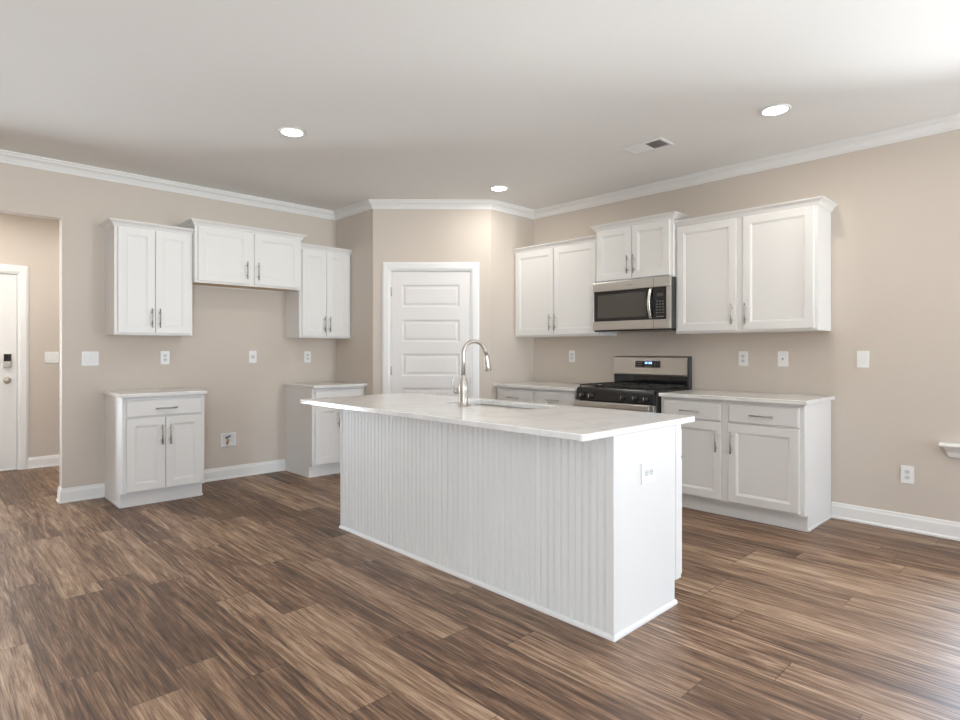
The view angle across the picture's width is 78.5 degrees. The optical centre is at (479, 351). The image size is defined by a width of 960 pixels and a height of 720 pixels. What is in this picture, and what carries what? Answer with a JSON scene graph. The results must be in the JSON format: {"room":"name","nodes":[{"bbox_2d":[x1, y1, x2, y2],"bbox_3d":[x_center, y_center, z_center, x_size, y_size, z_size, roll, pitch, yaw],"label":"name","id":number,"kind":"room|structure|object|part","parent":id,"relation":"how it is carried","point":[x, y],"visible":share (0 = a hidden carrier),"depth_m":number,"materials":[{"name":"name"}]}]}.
{"room":"kitchen","nodes":[
{"label":"kitchen","id":0,"kind":"room"},
{"bbox_2d":[0,213,58,456],"bbox_3d":[-5.135,-0.151,6.037,5.020,2.803,0.120,0,0,-44],"label":"wall","id":1,"kind":"structure","parent":0,"point":[33,242],"depth_m":6.34,"materials":[{"name":"beige paint"}]},
{"bbox_2d":[0,274,16,471],"bbox_3d":[-5.226,0.220,5.894,0.924,2.058,0.158,0,0,-44],"label":"door","id":2,"kind":"structure","parent":1,"relation":"in","point":[8,282],"depth_m":6.16,"materials":[{"name":"white paint"}]},
{"bbox_3d":[-4.923,0.305,6.126,0.068,0.068,0.072,0,0,-44],"label":"knob","id":3,"kind":"part","parent":2,"relation":"part of","materials":[{"name":"silver metal"}]},
{"bbox_2d":[0,264,28,469],"bbox_3d":[-5.247,0.172,5.916,1.114,2.157,0.138,0,0,-44],"label":"door frame","id":4,"kind":"structure","parent":1,"relation":"attached to","point":[22,272],"depth_m":6.22,"materials":[{"name":"white paint"}]},
{"bbox_2d":[28,455,58,468],"bbox_3d":[-4.043,1.191,6.989,2.125,0.118,0.024,0,0,-44],"label":"baseboard","id":5,"kind":"structure","parent":1,"relation":"attached to","point":[51,460],"depth_m":6.34,"materials":[{"name":"white paint"}]},
{"bbox_2d":[45,352,58,362],"bbox_3d":[-4.660,0.065,6.402,0.124,0.122,0.012,0,0,-44],"label":"light switch","id":6,"kind":"object","parent":1,"relation":"attached to","point":[50,357],"visible":1,"depth_m":6.40,"materials":[{"name":"white plastic"}]},
{"bbox_2d":[0,162,335,487],"bbox_3d":[-3.894,-0.151,4.503,6.440,2.803,0.120,0,0,-44],"label":"wall","id":7,"kind":"structure","parent":0,"point":[244,398],"depth_m":5.41,"materials":[{"name":"beige paint"}]},
{"bbox_2d":[56,483,104,503],"bbox_3d":[-3.381,1.191,4.981,0.325,0.118,0.144,0,0,-44],"label":"baseboard","id":8,"kind":"structure","parent":7,"relation":"attached to","point":[79,493],"depth_m":4.93,"materials":[{"name":"white paint"}]},
{"bbox_2d":[81,351,98,365],"bbox_3d":[-3.302,0.062,4.982,0.124,0.122,0.012,0,0,-44],"label":"light switch","id":9,"kind":"object","parent":7,"relation":"attached to","point":[88,358],"visible":1,"depth_m":4.98,"materials":[{"name":"white plastic"}]},
{"bbox_2d":[99,218,193,335],"bbox_3d":[-2.898,-0.614,5.129,0.653,0.947,0.360,0,0,-44],"label":"upper cabinet","id":10,"kind":"object","parent":7,"relation":"attached to","point":[148,266],"visible":1,"depth_m":5.01,"materials":[{"name":"white paint"}]},
{"bbox_3d":[-2.890,-0.595,4.950,0.278,0.877,0.019,0,0,-44],"label":"door","id":11,"kind":"part","parent":10,"relation":"part of","materials":[{"name":"white paint"}]},
{"bbox_3d":[-2.901,-1.061,5.133,0.653,0.052,0.349,0,0,-44],"label":"crown molding","id":12,"kind":"part","parent":10,"relation":"part of","materials":[{"name":"white paint"}]},
{"bbox_3d":[-2.687,-0.595,5.145,0.278,0.877,0.019,0,0,-44],"label":"door","id":13,"kind":"part","parent":10,"relation":"part of","materials":[{"name":"white paint"}]},
{"bbox_2d":[161,351,169,363],"bbox_3d":[-2.884,0.058,5.386,0.076,0.122,0.009,0,0,-44],"label":"wall outlet","id":14,"kind":"object","parent":7,"relation":"attached to","point":[165,355],"visible":1,"depth_m":5.39,"materials":[{"name":"white plastic"}]},
{"bbox_2d":[221,432,235,446],"bbox_3d":[-2.468,0.869,5.774,0.144,0.132,0.028,0,0,-44],"label":"water supply box","id":15,"kind":"object","parent":7,"relation":"attached to","point":[227,439],"visible":1,"depth_m":5.77,"materials":[{"name":"white plastic"}]},
{"bbox_2d":[176,218,306,292],"bbox_3d":[-2.275,-0.893,5.689,1.106,0.555,0.417,0,0,-44],"label":"upper cabinet","id":16,"kind":"object","parent":7,"relation":"attached to","point":[224,255],"visible":0.94,"depth_m":5.53,"materials":[{"name":"white paint"}]},
{"bbox_3d":[-2.346,-0.875,5.395,0.459,0.485,0.019,0,0,-44],"label":"door","id":17,"kind":"part","parent":16,"relation":"part of","materials":[{"name":"white paint"}]},
{"bbox_3d":[-2.299,-0.634,5.713,0.984,0.012,0.335,0,0,-44],"label":"panel","id":18,"kind":"part","parent":16,"relation":"part of","materials":[{"name":"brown wood"}]},
{"bbox_3d":[-2.279,-1.145,5.693,1.106,0.052,0.406,0,0,-44],"label":"crown molding","id":19,"kind":"part","parent":16,"relation":"part of","materials":[{"name":"white paint"}]},
{"bbox_3d":[-2.182,-0.759,5.514,0.012,0.162,0.036,0,0,-44],"label":"handle","id":20,"kind":"part","parent":16,"relation":"part of","materials":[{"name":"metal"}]},
{"bbox_3d":[-2.104,-0.759,5.589,0.012,0.162,0.036,0,0,-44],"label":"handle","id":21,"kind":"part","parent":16,"relation":"part of","materials":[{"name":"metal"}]},
{"bbox_3d":[-1.979,-0.875,5.748,0.459,0.485,0.019,0,0,-44],"label":"door","id":22,"kind":"part","parent":16,"relation":"part of","materials":[{"name":"white paint"}]},
{"bbox_2d":[204,459,284,481],"bbox_3d":[-2.411,1.191,5.832,1.007,0.118,0.024,0,0,-44],"label":"baseboard","id":23,"kind":"structure","parent":7,"relation":"attached to","point":[214,474],"depth_m":5.88,"materials":[{"name":"white paint"}]},
{"bbox_2d":[249,351,256,362],"bbox_3d":[-2.298,0.055,5.950,0.076,0.122,0.009,0,0,-44],"label":"wall outlet","id":24,"kind":"object","parent":7,"relation":"attached to","point":[252,354],"visible":1,"depth_m":5.95,"materials":[{"name":"white plastic"}]},
{"bbox_2d":[304,351,310,362],"bbox_3d":[-1.867,0.060,6.366,0.076,0.122,0.009,0,0,-44],"label":"wall outlet","id":25,"kind":"object","parent":7,"relation":"attached to","point":[307,354],"visible":1,"depth_m":6.36,"materials":[{"name":"white plastic"}]},
{"bbox_2d":[286,243,352,338],"bbox_3d":[-1.709,-0.618,6.274,0.594,0.955,0.360,0,0,-44],"label":"upper cabinet","id":26,"kind":"object","parent":7,"relation":"attached to","point":[320,309],"visible":0.92,"depth_m":6.14,"materials":[{"name":"white paint"}]},
{"bbox_3d":[-1.715,-0.599,6.082,0.271,0.885,0.019,0,0,-44],"label":"door","id":27,"kind":"part","parent":26,"relation":"part of","materials":[{"name":"white paint"}]},
{"bbox_3d":[-1.713,-1.069,6.278,0.594,0.052,0.349,0,0,-44],"label":"crown molding","id":28,"kind":"part","parent":26,"relation":"part of","materials":[{"name":"white paint"}]},
{"bbox_3d":[-1.516,-0.599,6.272,0.271,0.885,0.019,0,0,-44],"label":"door","id":29,"kind":"part","parent":26,"relation":"part of","materials":[{"name":"white paint"}]},
{"bbox_2d":[336,209,372,394],"bbox_3d":[-1.320,-0.151,6.386,0.120,2.803,0.741,0,0,-44],"label":"wall","id":30,"kind":"structure","parent":0,"point":[354,354],"depth_m":6.28,"materials":[{"name":"beige paint"}]},
{"bbox_2d":[373,209,490,398],"bbox_3d":[-0.497,-0.151,6.146,1.220,2.803,0.120,0,0,-1],"label":"wall","id":31,"kind":"structure","parent":0,"point":[399,235],"depth_m":6.08,"materials":[{"name":"beige paint"}]},
{"bbox_2d":[382,262,478,397],"bbox_3d":[-0.510,0.164,6.137,1.003,2.172,0.138,0,0,-1],"label":"door frame","id":32,"kind":"structure","parent":31,"relation":"attached to","point":[387,267],"depth_m":6.07,"materials":[{"name":"white paint"}]},
{"bbox_2d":[391,271,470,396],"bbox_3d":[-0.513,0.204,6.081,0.834,2.067,0.105,0,0,-1],"label":"door","id":33,"kind":"structure","parent":31,"relation":"in","point":[430,310],"depth_m":6.10,"materials":[{"name":"paint"}]},
{"bbox_2d":[0,113,959,219],"bbox_3d":[-0.146,-1.512,1.654,7.885,0.083,9.185,0,0,-44],"label":"crown molding","id":34,"kind":"structure","parent":31,"relation":"attached to","point":[951,122],"depth_m":5.23,"materials":[{"name":"white paint"}]},
{"bbox_2d":[0,466,959,719],"bbox_3d":[-0.793,1.300,2.326,8.485,0.100,11.650,0,0,-44],"label":"floor","id":35,"kind":"structure","parent":0,"point":[247,597],"depth_m":2.66,"materials":[{"name":"brown wood"}]},
{"bbox_2d":[104,394,203,508],"bbox_3d":[-2.783,0.808,5.042,0.640,0.884,0.645,0,0,-44],"label":"base cabinet","id":36,"kind":"object","parent":35,"relation":"on","point":[154,446],"visible":0.95,"depth_m":4.82,"materials":[{"name":"white paint"}]},
{"bbox_3d":[-3.040,1.241,4.855,0.010,0.018,0.507,0,0,-44],"label":"shoe molding","id":37,"kind":"part","parent":36,"relation":"part of","materials":[{"name":"white paint"}]},
{"bbox_3d":[-2.693,0.830,4.743,0.282,0.580,0.019,0,0,-44],"label":"door","id":38,"kind":"part","parent":36,"relation":"part of","materials":[{"name":"white paint"}]},
{"bbox_2d":[102,387,206,397],"bbox_3d":[-2.788,0.351,5.040,0.651,0.030,0.639,0,0,-44],"label":"countertop","id":39,"kind":"structure","parent":36,"relation":"on","point":[129,393],"depth_m":4.92,"materials":[{"name":"white stone"}]},
{"bbox_3d":[-2.594,0.678,4.801,0.012,0.162,0.036,0,0,-44],"label":"handle","id":40,"kind":"part","parent":36,"relation":"part of","materials":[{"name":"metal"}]},
{"bbox_3d":[-2.590,0.460,4.842,0.568,0.136,0.019,0,0,-44],"label":"drawer","id":41,"kind":"part","parent":36,"relation":"part of","materials":[{"name":"white paint"}]},
{"bbox_3d":[-2.549,0.678,4.844,0.012,0.162,0.036,0,0,-44],"label":"handle","id":42,"kind":"part","parent":36,"relation":"part of","materials":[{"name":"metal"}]},
{"bbox_3d":[-2.487,0.830,4.941,0.282,0.580,0.019,0,0,-44],"label":"door","id":43,"kind":"part","parent":36,"relation":"part of","materials":[{"name":"white paint"}]},
{"bbox_2d":[285,386,364,477],"bbox_3d":[-1.618,0.808,6.164,0.613,0.884,0.645,0,0,-44],"label":"base cabinet","id":44,"kind":"object","parent":35,"relation":"on","point":[312,432],"visible":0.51,"depth_m":5.91,"materials":[{"name":"white paint"}]},
{"bbox_3d":[-1.865,1.241,5.987,0.010,0.018,0.507,0,0,-44],"label":"shoe molding","id":45,"kind":"part","parent":44,"relation":"part of","materials":[{"name":"white paint"}]},
{"bbox_2d":[284,381,366,388],"bbox_3d":[-1.619,0.351,6.167,0.611,0.030,0.639,0,0,-44],"label":"countertop","id":46,"kind":"structure","parent":44,"relation":"on","point":[331,384],"depth_m":6.01,"materials":[{"name":"white stone"}]},
{"bbox_3d":[-1.522,0.830,5.872,0.274,0.580,0.019,0,0,-44],"label":"door","id":47,"kind":"part","parent":44,"relation":"part of","materials":[{"name":"white paint"}]},
{"bbox_3d":[-1.422,0.460,5.968,0.551,0.136,0.019,0,0,-44],"label":"drawer","id":48,"kind":"part","parent":44,"relation":"part of","materials":[{"name":"white paint"}]},
{"bbox_2d":[339,404,681,641],"bbox_3d":[0.028,0.808,3.575,0.665,0.884,2.274,0,0,-44],"label":"kitchen island","id":49,"kind":"object","parent":35,"relation":"on","point":[569,531],"visible":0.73,"depth_m":2.92,"materials":[{"name":"white paint"}]},
{"bbox_3d":[-0.981,0.808,4.159,0.008,0.884,0.016,0,0,-44],"label":"corner trim","id":50,"kind":"part","parent":49,"relation":"part of","materials":[{"name":"white paint"}]},
{"bbox_3d":[-0.580,0.802,3.753,0.012,0.872,1.123,0,0,-44],"label":"beadboard panel","id":51,"kind":"part","parent":49,"relation":"part of","materials":[{"name":"white paint"}]},
{"bbox_2d":[300,393,694,440],"bbox_3d":[-0.073,0.351,3.583,0.977,0.030,2.427,0,0,-44],"label":"island countertop","id":52,"kind":"structure","parent":49,"relation":"on","point":[576,423],"depth_m":3.08,"materials":[{"name":"white stone"}]},
{"bbox_2d":[451,339,490,405],"bbox_3d":[-0.056,0.131,3.702,0.250,0.410,0.152,0,0,-38],"label":"faucet","id":53,"kind":"object","parent":52,"relation":"on","point":[462,390],"visible":1,"depth_m":3.60,"materials":[{"name":"silver metal"}]},
{"bbox_3d":[-0.144,0.211,3.665,0.040,0.116,0.103,0,0,-38],"label":"handle","id":54,"kind":"part","parent":53,"relation":"part of","materials":[{"name":"silver metal"}]},
{"bbox_3d":[-0.032,0.038,3.666,0.202,0.225,0.024,0,0,-38],"label":"spout","id":55,"kind":"part","parent":53,"relation":"part of","materials":[{"name":"silver metal"}]},
{"bbox_2d":[474,404,531,409],"bbox_3d":[0.123,0.480,3.728,0.384,0.226,0.764,0,0,-44],"label":"sink","id":56,"kind":"object","parent":52,"relation":"in","point":[474,404],"visible":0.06,"depth_m":3.92,"materials":[{"name":"silver metal"}]},
{"bbox_3d":[-0.011,1.240,3.537,0.557,0.021,2.274,0,0,-44],"label":"shoe molding","id":57,"kind":"part","parent":49,"relation":"part of","materials":[{"name":"white paint"}]},
{"bbox_3d":[0.197,0.802,2.946,0.012,0.872,1.085,0,0,-44],"label":"beadboard panel","id":58,"kind":"part","parent":49,"relation":"part of","materials":[{"name":"white paint"}]},
{"bbox_3d":[0.574,0.808,2.545,0.008,0.884,0.016,0,0,-44],"label":"corner trim","id":59,"kind":"part","parent":49,"relation":"part of","materials":[{"name":"white paint"}]},
{"bbox_3d":[0.781,0.808,2.751,0.574,0.884,0.018,0,0,-44],"label":"panel","id":60,"kind":"part","parent":49,"relation":"part of","materials":[{"name":"white paint"}]},
{"bbox_2d":[641,460,655,484],"bbox_3d":[0.785,0.562,2.735,0.124,0.098,0.009,0,0,-44],"label":"wall outlet","id":61,"kind":"object","parent":49,"relation":"attached to","point":[648,469],"visible":1,"depth_m":2.73,"materials":[{"name":"white plastic"}]},
{"bbox_3d":[0.821,0.830,3.166,0.019,0.580,0.559,0,0,-44],"label":"door","id":62,"kind":"part","parent":49,"relation":"part of","materials":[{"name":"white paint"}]},
{"bbox_2d":[497,387,576,405],"bbox_3d":[0.733,0.808,5.958,0.645,0.884,1.050,0,0,-44],"label":"base cabinet","id":63,"kind":"object","parent":35,"relation":"on","point":[557,397],"visible":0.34,"depth_m":5.73,"materials":[{"name":"white paint"}]},
{"bbox_3d":[0.355,0.460,5.951,0.019,0.136,0.477,0,0,-44],"label":"drawer","id":64,"kind":"part","parent":63,"relation":"part of","materials":[{"name":"white paint"}]},
{"bbox_2d":[494,381,585,390],"bbox_3d":[0.738,0.351,5.957,0.639,0.030,1.059,0,0,-44],"label":"countertop","id":65,"kind":"structure","parent":63,"relation":"on","point":[530,385],"depth_m":5.83,"materials":[{"name":"white stone"}]},
{"bbox_3d":[0.711,0.460,5.582,0.019,0.136,0.477,0,0,-44],"label":"drawer","id":66,"kind":"part","parent":63,"relation":"part of","materials":[{"name":"white paint"}]},
{"bbox_2d":[574,356,691,412],"bbox_3d":[1.357,0.647,5.250,0.724,1.205,0.769,0,0,-44],"label":"gas range","id":67,"kind":"object","parent":35,"relation":"on","point":[637,385],"visible":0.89,"depth_m":5.23,"materials":[{"name":"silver metal"}]},
{"bbox_3d":[1.104,0.462,5.006,0.022,0.047,0.744,0,0,-44],"label":"handle","id":68,"kind":"part","parent":67,"relation":"part of","materials":[{"name":"silver metal"}]},
{"bbox_3d":[1.154,0.384,5.053,0.055,0.102,0.768,0,0,-44],"label":"control panel","id":69,"kind":"part","parent":67,"relation":"part of","materials":[{"name":"black metal"}]},
{"bbox_3d":[1.157,0.742,5.056,0.048,0.596,0.762,0,0,-44],"label":"oven door","id":70,"kind":"part","parent":67,"relation":"part of","materials":[{"name":"silver metal"}]},
{"bbox_2d":[577,382,688,393],"bbox_3d":[1.361,0.320,5.253,0.600,0.051,0.768,0,0,-44],"label":"cooktop","id":71,"kind":"object","parent":67,"relation":"in","point":[606,387],"depth_m":5.12,"materials":[{"name":"metal"}]},
{"bbox_2d":[661,397,830,531],"bbox_3d":[2.047,0.808,4.594,0.645,0.884,1.083,0,0,-44],"label":"base cabinet","id":72,"kind":"object","parent":35,"relation":"on","point":[767,463],"visible":0.83,"depth_m":4.29,"materials":[{"name":"white paint"}]},
{"bbox_3d":[1.655,0.460,4.602,0.019,0.136,0.472,0,0,-44],"label":"drawer","id":73,"kind":"part","parent":72,"relation":"part of","materials":[{"name":"white paint"}]},
{"bbox_3d":[1.655,0.830,4.602,0.019,0.580,0.472,0,0,-44],"label":"door","id":74,"kind":"part","parent":72,"relation":"part of","materials":[{"name":"white paint"}]},
{"bbox_3d":[1.778,0.678,4.434,0.036,0.162,0.012,0,0,-44],"label":"handle","id":75,"kind":"part","parent":72,"relation":"part of","materials":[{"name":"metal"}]},
{"bbox_3d":[1.857,0.678,4.353,0.036,0.162,0.012,0,0,-44],"label":"handle","id":76,"kind":"part","parent":72,"relation":"part of","materials":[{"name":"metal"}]},
{"bbox_2d":[659,389,834,404],"bbox_3d":[2.056,0.351,4.589,0.639,0.030,1.097,0,0,-44],"label":"countertop","id":77,"kind":"structure","parent":72,"relation":"on","point":[778,398],"depth_m":4.41,"materials":[{"name":"white stone"}]},
{"bbox_3d":[2.006,0.464,4.198,0.036,0.012,0.162,0,0,-44],"label":"handle","id":78,"kind":"part","parent":72,"relation":"part of","materials":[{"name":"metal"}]},
{"bbox_3d":[2.026,0.460,4.217,0.019,0.136,0.488,0,0,-44],"label":"drawer","id":79,"kind":"part","parent":72,"relation":"part of","materials":[{"name":"white paint"}]},
{"bbox_3d":[2.026,0.830,4.217,0.019,0.580,0.488,0,0,-44],"label":"door","id":80,"kind":"part","parent":72,"relation":"part of","materials":[{"name":"white paint"}]},
{"bbox_3d":[2.451,1.241,4.238,0.507,0.018,0.010,0,0,-44],"label":"shoe molding","id":81,"kind":"part","parent":72,"relation":"part of","materials":[{"name":"white paint"}]},
{"bbox_2d":[0,0,959,210],"bbox_3d":[-0.793,-1.603,2.326,8.485,0.100,11.650,0,0,-44],"label":"ceiling","id":82,"kind":"structure","parent":0,"point":[541,100],"depth_m":3.42,"materials":[{"name":"paint"}]},
{"bbox_2d":[278,127,305,137],"bbox_3d":[-1.328,-1.547,4.155,0.188,0.012,0.188,0,0,-44],"label":"recessed light","id":83,"kind":"object","parent":82,"relation":"in","point":[293,132],"visible":1,"depth_m":4.15,"materials":[{"name":"white paint"}]},
{"bbox_2d":[281,129,302,135],"bbox_3d":[-1.328,-1.545,4.155,0.145,0.004,0.145,0,0,-44],"label":"diffuser","id":84,"kind":"object","parent":83,"relation":"attached to","point":[286,132],"depth_m":4.15,"materials":[{"name":"white plastic"}]},
{"bbox_2d":[489,185,508,191],"bbox_3d":[0.181,-1.547,5.592,0.188,0.012,0.188,0,0,-44],"label":"recessed light","id":85,"kind":"object","parent":82,"relation":"in","point":[499,188],"visible":1,"depth_m":5.58,"materials":[{"name":"white paint"}]},
{"bbox_2d":[491,187,506,190],"bbox_3d":[0.181,-1.545,5.592,0.145,0.004,0.145,0,0,-44],"label":"diffuser","id":86,"kind":"object","parent":85,"relation":"attached to","point":[492,188],"depth_m":5.60,"materials":[{"name":"white plastic"}]},
{"bbox_2d":[622,137,673,154],"bbox_3d":[1.270,-1.548,4.445,0.196,0.010,0.324,0,0,-44],"label":"ceiling vent","id":87,"kind":"object","parent":82,"relation":"in","point":[658,143],"visible":1,"depth_m":4.43,"materials":[{"name":"white metal"}]},
{"bbox_2d":[759,104,791,116],"bbox_3d":[1.896,-1.547,3.776,0.188,0.012,0.188,0,0,-44],"label":"recessed light","id":88,"kind":"object","parent":82,"relation":"in","point":[776,109],"visible":1,"depth_m":3.77,"materials":[{"name":"white paint"}]},
{"bbox_2d":[763,106,787,114],"bbox_3d":[1.896,-1.545,3.776,0.145,0.004,0.145,0,0,-44],"label":"diffuser","id":89,"kind":"object","parent":88,"relation":"attached to","point":[769,110],"depth_m":3.77,"materials":[{"name":"white plastic"}]},
{"bbox_2d":[491,210,533,399],"bbox_3d":[0.315,-0.151,6.372,0.675,2.803,0.120,0,0,-44],"label":"wall","id":90,"kind":"structure","parent":0,"point":[512,357],"depth_m":6.25,"materials":[{"name":"beige paint"}]},
{"bbox_2d":[534,129,959,521],"bbox_3d":[3.241,-0.151,3.907,0.120,2.803,7.730,0,0,-44],"label":"wall","id":91,"kind":"structure","parent":0,"point":[895,221],"depth_m":4.26,"materials":[{"name":"beige paint"}]},
{"bbox_2d":[512,235,616,337],"bbox_3d":[0.844,-0.625,6.049,0.360,0.945,1.076,0,0,-44],"label":"upper cabinet","id":92,"kind":"object","parent":91,"relation":"attached to","point":[554,281],"visible":0.93,"depth_m":5.92,"materials":[{"name":"white paint"}]},
{"bbox_3d":[0.566,-0.606,6.143,0.019,0.875,0.508,0,0,-44],"label":"door","id":93,"kind":"part","parent":92,"relation":"part of","materials":[{"name":"white paint"}]},
{"bbox_3d":[0.848,-1.071,6.053,0.349,0.052,1.076,0,0,-44],"label":"crown molding","id":94,"kind":"part","parent":92,"relation":"part of","materials":[{"name":"white paint"}]},
{"bbox_3d":[0.751,-0.295,5.911,0.036,0.162,0.012,0,0,-44],"label":"handle","id":95,"kind":"part","parent":92,"relation":"part of","materials":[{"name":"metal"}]},
{"bbox_3d":[0.927,-0.606,5.768,0.019,0.875,0.508,0,0,-44],"label":"door","id":96,"kind":"part","parent":92,"relation":"part of","materials":[{"name":"white paint"}]},
{"bbox_2d":[569,350,574,361],"bbox_3d":[0.966,0.052,6.176,0.009,0.122,0.076,0,0,-44],"label":"wall outlet","id":97,"kind":"object","parent":91,"relation":"attached to","point":[571,352],"visible":1,"depth_m":6.17,"materials":[{"name":"white plastic"}]},
{"bbox_2d":[590,211,694,283],"bbox_3d":[1.472,-0.904,5.363,0.407,0.540,0.869,0,0,-44],"label":"upper cabinet","id":98,"kind":"object","parent":91,"relation":"attached to","point":[642,247],"visible":0.84,"depth_m":5.20,"materials":[{"name":"white paint"}]},
{"bbox_3d":[1.230,-0.885,5.386,0.019,0.470,0.362,0,0,-44],"label":"door","id":99,"kind":"part","parent":98,"relation":"part of","materials":[{"name":"white paint"}]},
{"bbox_2d":[593,276,675,332],"bbox_3d":[1.453,-0.406,5.349,0.451,0.455,0.784,0,0,-44],"label":"microwave oven","id":100,"kind":"object","parent":98,"relation":"attached to","point":[649,304],"visible":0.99,"depth_m":5.18,"materials":[{"name":"silver metal"}]},
{"bbox_3d":[1.288,-0.412,5.289,0.025,0.276,0.612,0,0,-44],"label":"door","id":101,"kind":"part","parent":100,"relation":"part of","materials":[{"name":"black glass"}]},
{"bbox_3d":[1.458,-0.412,5.056,0.052,0.261,0.032,0,0,-44],"label":"handle","id":102,"kind":"part","parent":100,"relation":"part of","materials":[{"name":"metal"}]},
{"bbox_3d":[1.544,-0.412,5.022,0.025,0.276,0.114,0,0,-44],"label":"control panel","id":103,"kind":"part","parent":100,"relation":"part of","materials":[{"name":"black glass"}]},
{"bbox_3d":[1.475,-1.148,5.367,0.396,0.052,0.869,0,0,-44],"label":"crown molding","id":104,"kind":"part","parent":98,"relation":"part of","materials":[{"name":"white paint"}]},
{"bbox_3d":[1.486,-0.885,5.121,0.019,0.470,0.362,0,0,-44],"label":"door","id":105,"kind":"part","parent":98,"relation":"part of","materials":[{"name":"white paint"}]},
{"bbox_2d":[739,351,747,365],"bbox_3d":[2.193,0.060,4.901,0.009,0.122,0.076,0,0,-44],"label":"wall outlet","id":106,"kind":"object","parent":91,"relation":"attached to","point":[743,355],"visible":1,"depth_m":4.90,"materials":[{"name":"white plastic"}]},
{"bbox_2d":[673,196,837,333],"bbox_3d":[2.155,-0.627,4.688,0.360,0.950,1.138,0,0,-44],"label":"upper cabinet","id":107,"kind":"object","parent":91,"relation":"attached to","point":[767,268],"visible":1,"depth_m":4.52,"materials":[{"name":"white paint"}]},
{"bbox_3d":[1.849,-0.608,4.811,0.019,0.880,0.496,0,0,-44],"label":"door","id":108,"kind":"part","parent":107,"relation":"part of","materials":[{"name":"white paint"}]},
{"bbox_3d":[1.982,-0.295,4.634,0.036,0.162,0.012,0,0,-44],"label":"handle","id":109,"kind":"part","parent":107,"relation":"part of","materials":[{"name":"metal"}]},
{"bbox_3d":[2.159,-1.076,4.691,0.349,0.052,1.138,0,0,-44],"label":"crown molding","id":110,"kind":"part","parent":107,"relation":"part of","materials":[{"name":"white paint"}]},
{"bbox_3d":[2.230,-0.608,4.416,0.019,0.880,0.504,0,0,-44],"label":"door","id":111,"kind":"part","parent":107,"relation":"part of","materials":[{"name":"white paint"}]},
{"bbox_2d":[778,351,787,366],"bbox_3d":[2.409,0.060,4.677,0.008,0.122,0.078,0,0,-44],"label":"wall jack","id":112,"kind":"object","parent":91,"relation":"attached to","point":[782,355],"visible":1,"depth_m":4.67,"materials":[{"name":"white plastic"}]},
{"bbox_2d":[857,351,868,367],"bbox_3d":[2.788,0.058,4.282,0.012,0.122,0.076,0,0,-44],"label":"light switch","id":113,"kind":"object","parent":91,"relation":"attached to","point":[862,356],"visible":1,"depth_m":4.28,"materials":[{"name":"white plastic"}]},
{"bbox_2d":[831,502,959,540],"bbox_3d":[4.257,1.191,2.749,0.024,0.118,4.653,0,0,-44],"label":"baseboard","id":114,"kind":"structure","parent":91,"relation":"attached to","point":[946,529],"depth_m":4.12,"materials":[{"name":"white paint"}]},
{"bbox_2d":[901,465,913,483],"bbox_3d":[2.973,0.858,4.092,0.009,0.122,0.076,0,0,-44],"label":"wall outlet","id":115,"kind":"object","parent":91,"relation":"attached to","point":[907,472],"visible":1,"depth_m":4.09,"materials":[{"name":"white plastic"}]},
{"bbox_2d":[939,442,959,457],"bbox_3d":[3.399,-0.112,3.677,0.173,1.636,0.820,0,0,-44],"label":"window sill","id":116,"kind":"structure","parent":91,"relation":"in","point":[952,450],"depth_m":3.89,"materials":[{"name":"white paint"}]},
{"bbox_3d":[3.381,0.624,3.659,0.123,0.024,0.820,0,0,-44],"label":"sill","id":117,"kind":"part","parent":116,"relation":"part of","materials":[{"name":"white paint"}]}
]}

